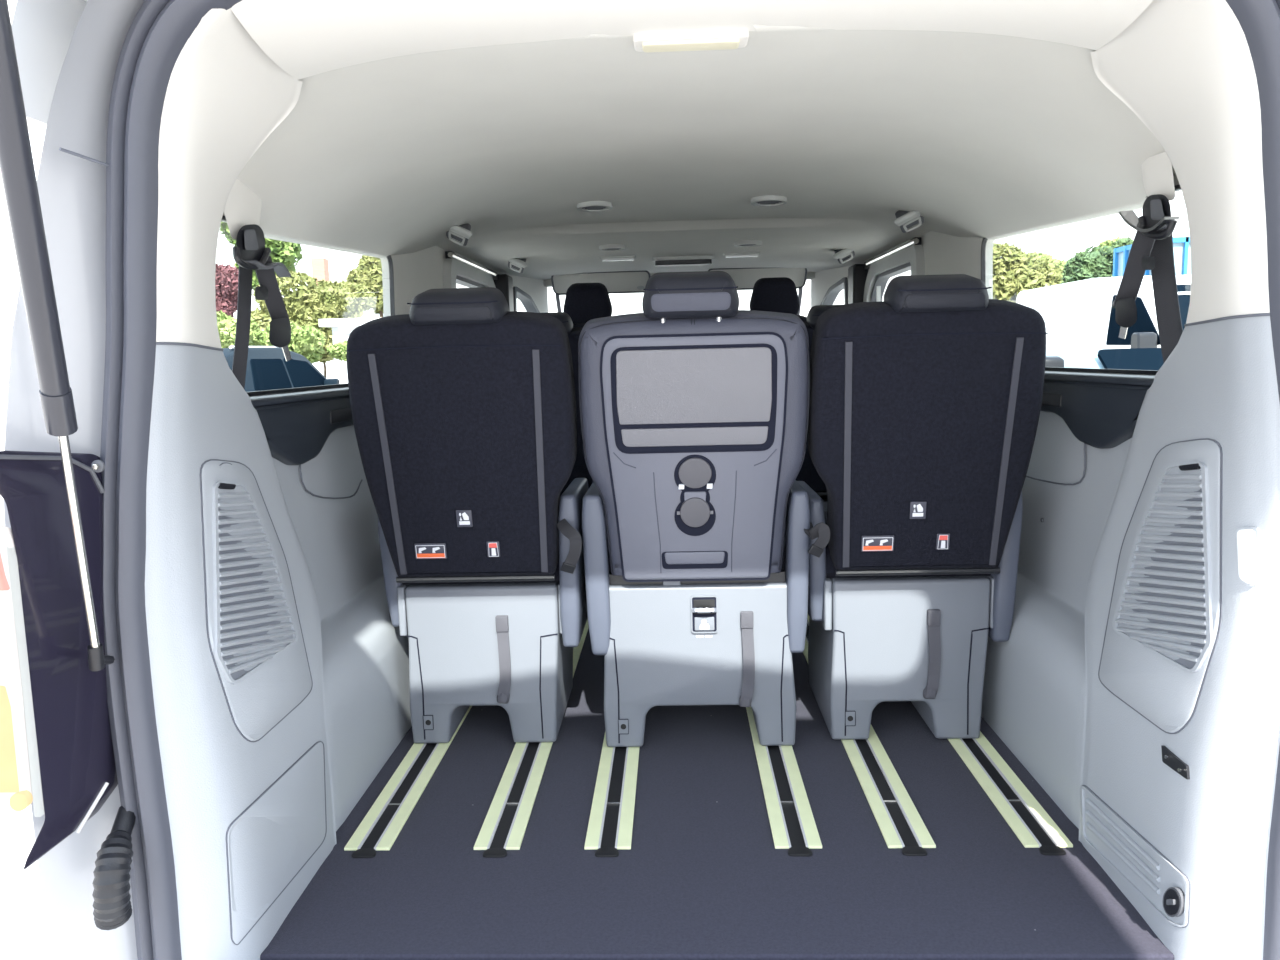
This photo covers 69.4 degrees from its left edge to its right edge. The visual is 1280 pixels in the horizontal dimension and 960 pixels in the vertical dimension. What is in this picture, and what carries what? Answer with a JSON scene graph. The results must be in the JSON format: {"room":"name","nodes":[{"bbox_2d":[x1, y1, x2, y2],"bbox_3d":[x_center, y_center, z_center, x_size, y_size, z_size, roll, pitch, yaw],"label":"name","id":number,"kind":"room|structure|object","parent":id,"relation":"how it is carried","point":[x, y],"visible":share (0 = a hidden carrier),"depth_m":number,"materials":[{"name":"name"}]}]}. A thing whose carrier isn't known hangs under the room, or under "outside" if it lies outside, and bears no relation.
{"room":"vehicle interior","nodes":[
{"label":"vehicle interior","id":0,"kind":"room"},
{"bbox_2d":[1,0,445,450],"bbox_3d":[-0.751,-0.048,3.312,0.125,1.850,4.080,-1,8,2],"label":"wall","id":1,"kind":"structure","parent":0,"point":[42,30],"depth_m":1.27,"materials":[{"name":"white paint"}]},
{"bbox_2d":[59,147,108,166],"bbox_3d":[-0.682,-0.397,1.143,0.005,0.015,0.068,3,9,29],"label":"trim","id":2,"kind":"structure","parent":1,"relation":"attached to","point":[60,148],"depth_m":1.14,"materials":[{"name":"grey plastic"}]},
{"bbox_2d":[156,8,302,347],"bbox_3d":[-0.662,-0.411,1.379,0.316,0.425,0.395,-1,8,2],"label":"trim","id":3,"kind":"structure","parent":1,"relation":"attached to","point":[224,97],"depth_m":1.28,"materials":[{"name":"white plastic"}]},
{"bbox_2d":[224,179,291,387],"bbox_3d":[-0.726,-0.374,1.748,0.086,0.446,0.262,-1,8,2],"label":"belt","id":4,"kind":"object","parent":1,"relation":"attached to","point":[242,211],"visible":0.89,"depth_m":1.75,"materials":[{"name":"grey fabric"}]},
{"bbox_2d":[221,216,394,395],"bbox_3d":[-0.756,-0.394,2.103,0.011,0.376,1.324,-1,8,2],"label":"window","id":5,"kind":"structure","parent":1,"relation":"in","point":[389,258],"depth_m":2.20,"materials":[{"name":"black plastic"}]},
{"bbox_2d":[443,251,496,288],"bbox_3d":[-0.689,-0.654,3.816,0.076,0.475,0.924,-1,8,2],"label":"window","id":6,"kind":"structure","parent":1,"relation":"in","point":[457,268],"depth_m":3.59,"materials":[{"name":"grey glass"}]},
{"bbox_2d":[145,345,411,959],"bbox_3d":[-0.668,0.180,2.320,0.221,1.006,2.100,-1,8,2],"label":"trim panel","id":7,"kind":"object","parent":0,"point":[201,412],"depth_m":1.45,"materials":[{"name":"grey plastic"}]},
{"bbox_2d":[0,0,114,670],"bbox_3d":[-0.645,-0.115,1.010,0.034,0.769,0.372,-5,8,-25],"label":"gas strut","id":8,"kind":"object","parent":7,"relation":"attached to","point":[17,169],"visible":1,"depth_m":0.96,"materials":[{"name":"grey metal"}]},
{"bbox_2d":[0,451,117,868],"bbox_3d":[-0.750,0.223,1.167,0.077,0.537,0.275,0,8,10],"label":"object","id":9,"kind":"object","parent":7,"relation":"attached to","point":[57,752],"visible":0.94,"depth_m":1.17,"materials":[{"name":"black"}]},
{"bbox_2d":[91,460,104,471],"bbox_3d":[-0.687,-0.017,1.169,0.016,0.016,0.010,-1,8,2],"label":"bolt","id":10,"kind":"object","parent":9,"relation":"attached to","point":[97,465],"visible":1,"depth_m":1.17,"materials":[{"name":"grey metal"}]},
{"bbox_2d":[92,806,135,929],"bbox_3d":[-0.702,0.520,1.252,0.048,0.132,0.105,-1,8,2],"label":"rubber boot","id":11,"kind":"object","parent":7,"relation":"attached to","point":[112,906],"visible":0.99,"depth_m":1.22,"materials":[{"name":"black rubber"}]},
{"bbox_2d":[155,342,222,350],"bbox_3d":[-0.663,-0.201,1.397,0.027,0.008,0.370,-3,8,-11],"label":"trim","id":12,"kind":"structure","parent":7,"relation":"attached to","point":[156,343],"depth_m":1.28,"materials":[{"name":"grey plastic"}]},
{"bbox_2d":[199,459,312,741],"bbox_3d":[-0.637,0.183,1.524,0.061,0.459,0.370,-1,8,0],"label":"air vent","id":13,"kind":"object","parent":7,"relation":"in","point":[256,643],"depth_m":1.48,"materials":[{"name":"grey plastic"}]},
{"bbox_2d":[212,481,297,683],"bbox_3d":[-0.636,0.152,1.498,0.039,0.322,0.318,-2,8,-2],"label":"grille","id":14,"kind":"object","parent":13,"relation":"attached to","point":[255,629],"depth_m":1.49,"materials":[{"name":"grey plastic"}]},
{"bbox_2d":[226,741,326,944],"bbox_3d":[-0.593,0.581,1.543,0.024,0.198,0.367,-1,8,2],"label":"access cover","id":15,"kind":"object","parent":7,"relation":"attached to","point":[296,800],"visible":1,"depth_m":1.57,"materials":[{"name":"grey plastic"}]},
{"bbox_2d":[250,387,352,464],"bbox_3d":[-0.716,-0.175,2.424,0.085,0.153,1.802,-1,8,2],"label":"window ledge","id":16,"kind":"object","parent":7,"relation":"attached to","point":[297,426],"visible":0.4,"depth_m":1.92,"materials":[{"name":"grey plastic"}]},
{"bbox_2d":[299,465,362,498],"bbox_3d":[-0.710,-0.035,2.137,0.004,0.182,0.378,-1,8,2],"label":"trim","id":17,"kind":"structure","parent":7,"relation":"attached to","point":[354,494],"depth_m":2.07,"materials":[{"name":"grey plastic"}]},
{"bbox_2d":[493,274,513,310],"bbox_3d":[-0.632,-0.568,4.379,0.070,0.790,0.140,-1,8,2],"label":"wall","id":18,"kind":"structure","parent":0,"point":[504,282],"depth_m":4.27,"materials":[{"name":"black plastic"}]},
{"bbox_2d":[509,275,547,312],"bbox_3d":[-0.586,-0.382,4.830,0.040,1.420,0.634,0,8,14],"label":"wall","id":19,"kind":"structure","parent":0,"point":[535,288],"depth_m":4.87,"materials":[{"name":"plastic"}]},
{"bbox_2d":[513,286,539,312],"bbox_3d":[-0.586,-0.835,4.797,0.056,0.305,0.488,0,8,14],"label":"window","id":20,"kind":"structure","parent":19,"relation":"in","point":[526,299],"depth_m":4.74,"materials":[{"name":"grey plastic"}]},
{"bbox_2d":[543,272,814,286],"bbox_3d":[0.206,-1.132,4.989,1.500,0.135,0.080,-1,8,2],"label":"wall windscreen header","id":21,"kind":"structure","parent":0,"point":[810,275],"depth_m":4.97,"materials":[{"name":"plastic"}]},
{"bbox_2d":[237,24,1175,279],"bbox_3d":[0.142,-0.805,3.158,1.765,0.233,3.680,-1,8,2],"label":"ceiling","id":22,"kind":"structure","parent":0,"point":[980,135],"depth_m":1.93,"materials":[{"name":"fabric"}]},
{"bbox_2d":[446,224,472,245],"bbox_3d":[-0.563,-0.778,2.876,0.093,0.094,0.102,-1,8,2],"label":"coat hook","id":23,"kind":"object","parent":22,"relation":"attached to","point":[460,234],"visible":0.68,"depth_m":2.87,"materials":[{"name":"grey plastic"}]},
{"bbox_2d":[508,258,527,272],"bbox_3d":[-0.524,-0.934,3.954,0.093,0.094,0.102,-1,8,2],"label":"coat hook","id":24,"kind":"object","parent":22,"relation":"attached to","point":[518,265],"visible":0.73,"depth_m":3.94,"materials":[{"name":"grey plastic"}]},
{"bbox_2d":[577,201,612,211],"bbox_3d":[-0.139,-0.844,2.849,0.110,0.017,0.110,-1,8,2],"label":"ceiling vent","id":25,"kind":"object","parent":22,"relation":"in","point":[589,206],"visible":1,"depth_m":2.83,"materials":[{"name":"grey plastic"}]},
{"bbox_2d":[551,271,649,294],"bbox_3d":[-0.203,-1.035,4.846,0.520,0.110,0.117,-1,8,2],"label":"sun visor","id":26,"kind":"object","parent":22,"relation":"attached to","point":[616,282],"visible":0.68,"depth_m":4.83,"materials":[{"name":"plastic"}]},
{"bbox_2d":[599,244,625,250],"bbox_3d":[-0.109,-0.924,3.676,0.110,0.014,0.110,-1,8,2],"label":"ceiling vent","id":27,"kind":"object","parent":22,"relation":"in","point":[610,247],"visible":1,"depth_m":3.64,"materials":[{"name":"grey plastic"}]},
{"bbox_2d":[600,255,635,261],"bbox_3d":[-0.097,-0.975,4.072,0.160,0.019,0.060,-1,8,2],"label":"recessed light","id":28,"kind":"object","parent":22,"relation":"in","point":[630,257],"visible":1,"depth_m":4.05,"materials":[{"name":"grey plastic"}]},
{"bbox_2d":[652,255,714,265],"bbox_3d":[0.195,-0.985,4.151,0.280,0.036,0.070,-1,8,2],"label":"console","id":29,"kind":"object","parent":22,"relation":"attached to","point":[701,259],"visible":1,"depth_m":4.12,"materials":[{"name":"grey plastic"}]},
{"bbox_2d":[230,0,1152,79],"bbox_3d":[0.072,-0.646,1.278,1.240,0.064,0.310,-1,8,2],"label":"trim","id":30,"kind":"structure","parent":22,"relation":"attached to","point":[304,38],"depth_m":1.28,"materials":[{"name":"white plastic"}]},
{"bbox_2d":[633,29,748,51],"bbox_3d":[0.075,-0.650,1.373,0.170,0.015,0.060,-1,8,2],"label":"lamp","id":31,"kind":"object","parent":30,"relation":"attached to","point":[731,38],"visible":1,"depth_m":1.35,"materials":[{"name":"white plastic"}]},
{"bbox_2d":[723,252,759,257],"bbox_3d":[0.445,-0.986,4.051,0.160,0.019,0.060,-1,8,2],"label":"recessed light","id":32,"kind":"object","parent":22,"relation":"in","point":[733,254],"visible":1,"depth_m":4.03,"materials":[{"name":"grey plastic"}]},
{"bbox_2d":[734,240,761,246],"bbox_3d":[0.426,-0.934,3.655,0.110,0.014,0.110,-1,8,2],"label":"ceiling vent","id":33,"kind":"object","parent":22,"relation":"in","point":[746,243],"visible":1,"depth_m":3.62,"materials":[{"name":"grey plastic"}]},
{"bbox_2d":[708,268,806,289],"bbox_3d":[0.606,-1.050,4.815,0.520,0.110,0.117,-1,8,2],"label":"sun visor","id":34,"kind":"object","parent":22,"relation":"attached to","point":[744,278],"visible":0.39,"depth_m":4.79,"materials":[{"name":"plastic"}]},
{"bbox_2d":[751,195,786,206],"bbox_3d":[0.394,-0.854,2.829,0.110,0.017,0.110,-1,8,2],"label":"ceiling vent","id":35,"kind":"object","parent":22,"relation":"in","point":[766,200],"visible":1,"depth_m":2.80,"materials":[{"name":"grey plastic"}]},
{"bbox_2d":[833,249,854,263],"bbox_3d":[0.861,-0.961,3.900,0.098,0.092,0.101,-1,8,2],"label":"coat hook","id":36,"kind":"object","parent":22,"relation":"attached to","point":[843,255],"visible":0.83,"depth_m":3.89,"materials":[{"name":"grey plastic"}]},
{"bbox_2d":[894,210,923,232],"bbox_3d":[0.822,-0.805,2.822,0.098,0.092,0.101,-1,8,2],"label":"coat hook","id":37,"kind":"object","parent":22,"relation":"attached to","point":[908,221],"visible":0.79,"depth_m":2.81,"materials":[{"name":"grey plastic"}]},
{"bbox_2d":[1113,152,1182,362],"bbox_3d":[0.915,-0.396,1.648,0.090,0.384,0.246,-1,8,2],"label":"belt","id":38,"kind":"object","parent":22,"relation":"attached to","point":[1152,245],"visible":0.98,"depth_m":1.66,"materials":[{"name":"grey fabric"}]},
{"bbox_2d":[260,628,1173,959],"bbox_3d":[0.172,0.493,3.287,1.480,0.060,3.810,-1,8,2],"label":"floor","id":39,"kind":"structure","parent":0,"point":[702,876],"depth_m":1.62,"materials":[{"name":"carpet"}]},
{"bbox_2d":[344,706,471,857],"bbox_3d":[-0.450,0.467,3.344,0.086,0.006,3.334,-1,8,2],"label":"rail","id":40,"kind":"object","parent":39,"relation":"on","point":[379,829],"visible":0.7,"depth_m":1.90,"materials":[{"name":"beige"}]},
{"bbox_2d":[473,618,588,857],"bbox_3d":[-0.207,0.462,3.334,0.086,0.006,3.334,-1,8,2],"label":"rail","id":41,"kind":"object","parent":39,"relation":"on","point":[505,823],"visible":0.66,"depth_m":1.90,"materials":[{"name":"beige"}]},
{"bbox_2d":[345,287,588,742],"bbox_3d":[-0.363,0.081,2.248,0.474,1.044,0.675,-1,8,2],"label":"seat","id":42,"kind":"object","parent":41,"relation":"on","point":[463,404],"visible":0.98,"depth_m":2.01,"materials":[{"name":"black fabric"}]},
{"bbox_2d":[419,547,439,552],"bbox_3d":[-0.466,0.155,2.042,0.048,0.014,0.003,-1,8,2],"label":"print","id":43,"kind":"object","parent":42,"relation":"on","point":[421,549],"depth_m":2.04,"materials":[{"name":"white"}]},
{"bbox_2d":[459,512,469,524],"bbox_3d":[-0.384,0.084,2.016,0.023,0.029,0.006,-1,8,2],"label":"print","id":44,"kind":"object","parent":42,"relation":"attached to","point":[464,517],"depth_m":2.02,"materials":[{"name":"white"}]},
{"bbox_2d":[402,559,558,584],"bbox_3d":[-0.358,0.169,2.363,0.449,0.083,0.470,-1,8,2],"label":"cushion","id":45,"kind":"object","parent":42,"relation":"on","point":[556,582],"depth_m":2.14,"materials":[{"name":"black fabric"}]},
{"bbox_2d":[557,518,581,573],"bbox_3d":[-0.162,0.148,2.038,0.034,0.120,0.072,-8,10,-39],"label":"strap","id":46,"kind":"object","parent":42,"relation":"hanging from","point":[564,527],"visible":1,"depth_m":2.02,"materials":[{"name":"grey fabric"}]},
{"bbox_2d":[540,312,592,502],"bbox_3d":[-0.309,-0.073,3.386,0.474,1.044,0.675,-1,8,2],"label":"seat","id":47,"kind":"object","parent":41,"relation":"on","point":[580,470],"visible":0.08,"depth_m":3.09,"materials":[{"name":"black fabric"}]},
{"bbox_2d":[563,283,611,326],"bbox_3d":[-0.220,-0.325,4.566,0.498,1.239,0.604,-1,8,2],"label":"seat","id":48,"kind":"object","parent":39,"relation":"on","point":[584,302],"visible":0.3,"depth_m":4.21,"materials":[{"name":"black fabric"}]},
{"bbox_2d":[584,732,639,856],"bbox_3d":[-0.001,0.458,3.326,0.086,0.006,3.334,-1,8,2],"label":"rail","id":49,"kind":"object","parent":39,"relation":"on","point":[610,826],"visible":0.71,"depth_m":1.87,"materials":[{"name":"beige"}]},
{"bbox_2d":[578,271,809,746],"bbox_3d":[0.129,0.063,2.227,0.501,1.062,0.678,-1,8,2],"label":"seat","id":50,"kind":"object","parent":49,"relation":"on","point":[694,405],"visible":1,"depth_m":1.99,"materials":[{"name":"grey plastic"}]},
{"bbox_2d":[610,343,776,453],"bbox_3d":[0.112,-0.166,1.914,0.342,0.224,0.046,-1,8,2],"label":"tray","id":51,"kind":"object","parent":50,"relation":"on","point":[666,398],"depth_m":1.91,"materials":[{"name":"grey plastic"}]},
{"bbox_2d":[750,277,806,320],"bbox_3d":[0.636,-0.342,4.533,0.498,1.239,0.604,-1,8,2],"label":"seat","id":52,"kind":"object","parent":39,"relation":"on","point":[778,294],"visible":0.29,"depth_m":4.18,"materials":[{"name":"black fabric"}]},
{"bbox_2d":[746,707,821,856],"bbox_3d":[0.349,0.451,3.313,0.086,0.006,3.334,-1,8,2],"label":"rail","id":53,"kind":"object","parent":39,"relation":"on","point":[791,819],"visible":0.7,"depth_m":1.86,"materials":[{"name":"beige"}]},
{"bbox_2d":[803,615,935,855],"bbox_3d":[0.553,0.447,3.305,0.086,0.006,3.334,-1,8,2],"label":"rail","id":54,"kind":"object","parent":39,"relation":"on","point":[900,824],"visible":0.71,"depth_m":1.87,"materials":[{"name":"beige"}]},
{"bbox_2d":[948,731,1072,855],"bbox_3d":[0.798,0.442,3.296,0.086,0.006,3.334,-1,8,2],"label":"rail","id":55,"kind":"object","parent":39,"relation":"on","point":[1032,825],"visible":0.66,"depth_m":1.85,"materials":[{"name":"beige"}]},
{"bbox_2d":[795,304,845,510],"bbox_3d":[0.660,-0.092,3.349,0.474,1.044,0.675,-1,8,2],"label":"seat","id":56,"kind":"object","parent":55,"relation":"on","point":[808,473],"visible":0.06,"depth_m":3.14,"materials":[{"name":"black fabric"}]},
{"bbox_2d":[797,274,1047,739],"bbox_3d":[0.613,0.062,2.210,0.474,1.044,0.675,-1,8,2],"label":"seat","id":57,"kind":"object","parent":55,"relation":"on","point":[925,399],"visible":0.98,"depth_m":1.97,"materials":[{"name":"black fabric"}]},
{"bbox_2d":[804,522,829,557],"bbox_3d":[0.378,0.126,2.011,0.045,0.080,0.070,-3,8,-14],"label":"strap","id":58,"kind":"object","parent":57,"relation":"attached to","point":[821,531],"visible":0.99,"depth_m":1.98,"materials":[{"name":"grey fabric"}]},
{"bbox_2d":[865,539,887,545],"bbox_3d":[0.514,0.135,2.004,0.048,0.014,0.003,-1,8,2],"label":"print","id":59,"kind":"object","parent":57,"relation":"on","point":[868,542],"depth_m":2.00,"materials":[{"name":"white"}]},
{"bbox_2d":[912,504,922,516],"bbox_3d":[0.596,0.065,1.978,0.023,0.029,0.006,-1,8,2],"label":"print","id":60,"kind":"object","parent":57,"relation":"attached to","point":[917,509],"depth_m":1.98,"materials":[{"name":"white paper"}]},
{"bbox_2d":[811,265,851,307],"bbox_3d":[1.012,-0.414,4.769,0.040,1.420,0.634,-3,8,-10],"label":"wall","id":61,"kind":"structure","parent":0,"point":[823,280],"depth_m":4.81,"materials":[{"name":"plastic"}]},
{"bbox_2d":[820,277,847,304],"bbox_3d":[0.992,-0.866,4.736,0.056,0.305,0.488,-3,8,-10],"label":"window","id":62,"kind":"structure","parent":61,"relation":"in","point":[834,290],"depth_m":4.67,"materials":[{"name":"grey plastic"}]},
{"bbox_2d":[848,264,867,303],"bbox_3d":[1.016,-0.600,4.315,0.070,0.790,0.140,-1,8,2],"label":"wall","id":63,"kind":"structure","parent":0,"point":[857,275],"depth_m":4.21,"materials":[{"name":"black plastic"}]},
{"bbox_2d":[868,175,1180,374],"bbox_3d":[1.012,-0.587,2.863,0.030,0.570,3.100,-1,8,2],"label":"wall","id":64,"kind":"structure","parent":0,"point":[943,253],"depth_m":2.90,"materials":[{"name":"plastic"}]},
{"bbox_2d":[863,237,924,301],"bbox_3d":[1.026,-0.688,3.749,0.076,0.475,0.924,-1,8,2],"label":"window","id":65,"kind":"structure","parent":64,"relation":"in","point":[906,256],"depth_m":3.68,"materials":[{"name":"grey plastic"}]},
{"bbox_2d":[981,184,1180,374],"bbox_3d":[0.971,-0.428,2.036,0.011,0.376,1.324,-1,8,2],"label":"window","id":66,"kind":"structure","parent":64,"relation":"in","point":[1177,187],"depth_m":2.01,"materials":[{"name":"black plastic"}]},
{"bbox_2d":[1090,0,1269,323],"bbox_3d":[0.820,-0.440,1.322,0.316,0.425,0.395,-1,8,2],"label":"trim","id":67,"kind":"structure","parent":64,"relation":"attached to","point":[1185,68],"depth_m":1.24,"materials":[{"name":"white plastic"}]},
{"bbox_2d":[981,316,1279,959],"bbox_3d":[0.922,0.149,2.259,0.221,1.006,2.100,-1,8,2],"label":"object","id":68,"kind":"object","parent":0,"point":[1218,383],"depth_m":1.43,"materials":[{"name":"grey plastic"}]},
{"bbox_2d":[4,0,144,959],"bbox_3d":[0.084,0.027,1.255,1.883,1.568,0.215,-1,8,2],"label":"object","id":69,"kind":"object","parent":68,"relation":"attached to","point":[71,188],"visible":0.38,"depth_m":1.18,"materials":[{"name":"silver metal"}]},
{"bbox_2d":[100,0,1279,959],"bbox_3d":[0.084,0.083,1.215,1.644,1.602,0.050,-1,8,2],"label":"weatherstrip","id":70,"kind":"object","parent":68,"relation":"attached to","point":[159,31],"visible":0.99,"depth_m":1.20,"materials":[{"name":"grey rubber"}]},
{"bbox_2d":[1026,443,1085,484],"bbox_3d":[0.945,-0.053,2.159,0.004,0.120,0.434,-1,8,2],"label":"trim","id":71,"kind":"structure","parent":68,"relation":"attached to","point":[1084,443],"depth_m":1.98,"materials":[{"name":"grey plastic"}]},
{"bbox_2d":[1041,371,1154,448],"bbox_3d":[0.964,-0.208,2.359,0.085,0.153,1.802,-1,8,2],"label":"window ledge","id":72,"kind":"object","parent":68,"relation":"attached to","point":[1101,410],"visible":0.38,"depth_m":1.84,"materials":[{"name":"grey plastic"}]},
{"bbox_2d":[1080,785,1190,927],"bbox_3d":[0.798,0.611,1.518,0.014,0.121,0.360,-1,8,2],"label":"panel","id":73,"kind":"object","parent":68,"relation":"attached to","point":[1089,791],"visible":1,"depth_m":1.51,"materials":[{"name":"grey plastic"}]},
{"bbox_2d":[1163,887,1184,916],"bbox_3d":[0.787,0.623,1.364,0.013,0.050,0.040,-2,8,-5],"label":"power socket","id":74,"kind":"object","parent":73,"relation":"attached to","point":[1173,897],"visible":1,"depth_m":1.36,"materials":[{"name":"grey plastic"}]},
{"bbox_2d":[1098,438,1222,733],"bbox_3d":[0.829,0.154,1.467,0.061,0.459,0.370,-1,8,5],"label":"air vent","id":75,"kind":"object","parent":68,"relation":"in","point":[1163,626],"visible":1,"depth_m":1.42,"materials":[{"name":"grey plastic"}]},
{"bbox_2d":[1112,462,1213,672],"bbox_3d":[0.826,0.123,1.441,0.039,0.322,0.318,-1,8,6],"label":"grille","id":76,"kind":"object","parent":75,"relation":"attached to","point":[1163,614],"depth_m":1.43,"materials":[{"name":"grey plastic"}]},
{"bbox_2d":[1161,745,1189,778],"bbox_3d":[0.795,0.421,1.375,0.008,0.023,0.077,-1,8,3],"label":"plate","id":77,"kind":"object","parent":68,"relation":"attached to","point":[1169,758],"visible":1,"depth_m":1.37,"materials":[{"name":"black plastic"}]},
{"bbox_2d":[1184,313,1270,326],"bbox_3d":[0.831,-0.231,1.339,0.027,0.008,0.370,1,8,16],"label":"trim","id":78,"kind":"structure","parent":68,"relation":"attached to","point":[1258,314],"depth_m":1.23,"materials":[{"name":"grey plastic"}]},
{"bbox_2d":[1236,526,1261,585],"bbox_3d":[0.815,0.101,1.239,0.008,0.081,0.038,-4,8,-19],"label":"lamp","id":79,"kind":"object","parent":68,"relation":"attached to","point":[1249,572],"visible":1,"depth_m":1.24,"materials":[{"name":"grey plastic"}]},
{"bbox_3d":[0.246,-0.196,5.544,1.600,0.820,0.850,-1,8,2],"label":"wall","id":80,"kind":"structure","parent":0,"visible":0},
{"bbox_2d":[555,287,802,314],"bbox_3d":[0.226,-0.859,5.374,1.395,0.500,0.697,-1,8,2],"label":"window","id":81,"kind":"structure","parent":80,"relation":"in","point":[800,291],"depth_m":5.12,"materials":[{"name":"clear glass"}]},
{"label":"outside","id":82,"kind":"structure","parent":0,"visible":0},
{"bbox_2d":[0,389,44,959],"bbox_3d":[1.236,-2.784,32.396,120.000,0.130,115.000,-1,8,2],"label":"ground","id":83,"kind":"structure","parent":82,"point":[21,918],"depth_m":2.75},
{"bbox_2d":[215,263,238,316],"bbox_3d":[-9.373,-2.987,20.603,1.128,3.942,1.715,-1,8,2],"label":"shrub","id":84,"kind":"object","parent":83,"relation":"on","point":[226,277],"visible":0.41,"depth_m":20.17,"materials":[{"name":"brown plant"}]},
{"bbox_2d":[216,311,266,347],"bbox_3d":[-7.857,-1.964,17.601,1.323,2.644,1.489,-1,8,2],"label":"shrub","id":85,"kind":"object","parent":83,"relation":"on","point":[226,324],"visible":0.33,"depth_m":17.19,"materials":[{"name":"green plant"}]},
{"bbox_2d":[219,222,302,289],"bbox_3d":[-10.442,-4.913,25.863,2.399,6.414,1.788,-1,8,2],"label":"tree","id":86,"kind":"object","parent":83,"relation":"on","point":[286,253],"visible":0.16,"depth_m":25.21,"materials":[{"name":"green plant"}]},
{"bbox_2d":[222,346,339,391],"bbox_3d":[-5.736,-0.971,13.008,2.200,1.785,4.415,-1,8,2],"label":"parked car","id":87,"kind":"object","parent":83,"relation":"on","point":[267,368],"visible":0.23,"depth_m":12.61,"materials":[{"name":"blue paint"}]},
{"bbox_2d":[262,322,325,362],"bbox_3d":[-6.371,-1.807,17.285,1.064,2.343,1.626,-1,8,2],"label":"shrub","id":88,"kind":"object","parent":83,"relation":"on","point":[307,341],"visible":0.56,"depth_m":16.86,"materials":[{"name":"green plant"}]},
{"bbox_2d":[251,270,375,377],"bbox_3d":[-8.879,-3.633,25.068,3.392,4.012,2.342,0,8,12],"label":"hedge","id":89,"kind":"object","parent":83,"relation":"on","point":[310,303],"visible":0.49,"depth_m":24.25,"materials":[{"name":"plant"}]},
{"bbox_2d":[327,340,346,361],"bbox_3d":[-5.149,-1.556,16.668,0.775,1.952,1.308,-1,8,2],"label":"shrub","id":90,"kind":"object","parent":83,"relation":"on","point":[337,350],"visible":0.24,"depth_m":16.07,"materials":[{"name":"green plant"}]},
{"bbox_2d":[311,258,383,378],"bbox_3d":[-14.319,-7.821,47.422,4.034,6.620,7.800,-1,8,2],"label":"house","id":91,"kind":"structure","parent":83,"relation":"on","point":[320,266],"depth_m":44.28,"materials":[{"name":"grey"}]},
{"bbox_2d":[319,317,381,383],"bbox_3d":[-4.778,-2.416,21.050,3.908,2.460,2.800,-1,8,2],"label":"building","id":92,"kind":"structure","parent":83,"relation":"on","point":[342,328],"depth_m":19.79,"materials":[{"name":"white paint"}]},
{"bbox_2d":[345,255,383,316],"bbox_3d":[-9.557,-5.604,33.950,2.269,5.587,1.616,-2,8,-2],"label":"tree","id":93,"kind":"object","parent":83,"relation":"on","point":[368,272],"visible":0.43,"depth_m":33.19,"materials":[{"name":"green plant"}]},
{"bbox_2d":[993,242,1065,302],"bbox_3d":[13.469,-5.856,33.077,4.272,5.190,2.988,-1,8,2],"label":"tree","id":94,"kind":"object","parent":83,"relation":"on","point":[1013,274],"visible":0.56,"depth_m":32.01,"materials":[{"name":"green plant"}]},
{"bbox_2d":[1026,251,1066,269],"bbox_3d":[16.826,-6.457,36.836,5.112,5.217,3.223,-1,8,2],"label":"tree","id":95,"kind":"object","parent":83,"relation":"on","point":[1063,262],"visible":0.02,"depth_m":35.76,"materials":[{"name":"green plant"}]},
{"bbox_2d":[1060,237,1132,283],"bbox_3d":[11.357,-3.941,23.133,1.765,4.142,1.689,-5,8,-23],"label":"tree","id":96,"kind":"object","parent":83,"relation":"on","point":[1087,264],"visible":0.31,"depth_m":22.69,"materials":[{"name":"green plant"}]},
{"bbox_2d":[1016,275,1190,350],"bbox_3d":[7.175,-1.586,12.790,2.486,2.423,5.059,-1,8,2],"label":"van","id":97,"kind":"object","parent":83,"relation":"on","point":[1077,315],"visible":0.25,"depth_m":12.55,"materials":[{"name":"white paint"}]},
{"bbox_2d":[1130,332,1156,347],"bbox_3d":[6.029,-1.616,11.058,0.240,0.300,0.193,-2,8,-2],"label":"mirror","id":98,"kind":"object","parent":97,"relation":"attached to","point":[1138,339],"depth_m":10.97,"materials":[{"name":"silver plastic"}]},
{"bbox_2d":[1045,348,1163,369],"bbox_3d":[4.411,-0.472,8.555,2.180,1.480,3.986,-1,8,2],"label":"parked car","id":99,"kind":"object","parent":83,"relation":"on","point":[1132,358],"visible":0.1,"depth_m":7.56,"materials":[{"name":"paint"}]},
{"bbox_2d":[1045,356,1063,366],"bbox_3d":[3.369,-0.940,7.595,0.190,0.154,0.135,-1,8,2],"label":"mirror","id":100,"kind":"object","parent":99,"relation":"attached to","point":[1051,361],"depth_m":7.53,"materials":[{"name":"silver plastic"}]},
{"bbox_2d":[1096,236,1122,256],"bbox_3d":[17.831,-6.021,32.833,3.809,5.367,2.857,-1,8,2],"label":"tree","id":101,"kind":"object","parent":83,"relation":"on","point":[1108,242],"visible":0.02,"depth_m":32.50,"materials":[{"name":"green plant"}]},
{"bbox_2d":[1113,237,1190,276],"bbox_3d":[11.331,-3.142,19.285,2.100,3.570,2.050,-1,8,2],"label":"trailer","id":102,"kind":"object","parent":83,"relation":"on","point":[1181,245],"visible":0.03,"depth_m":18.30,"materials":[{"name":"blue metal"}]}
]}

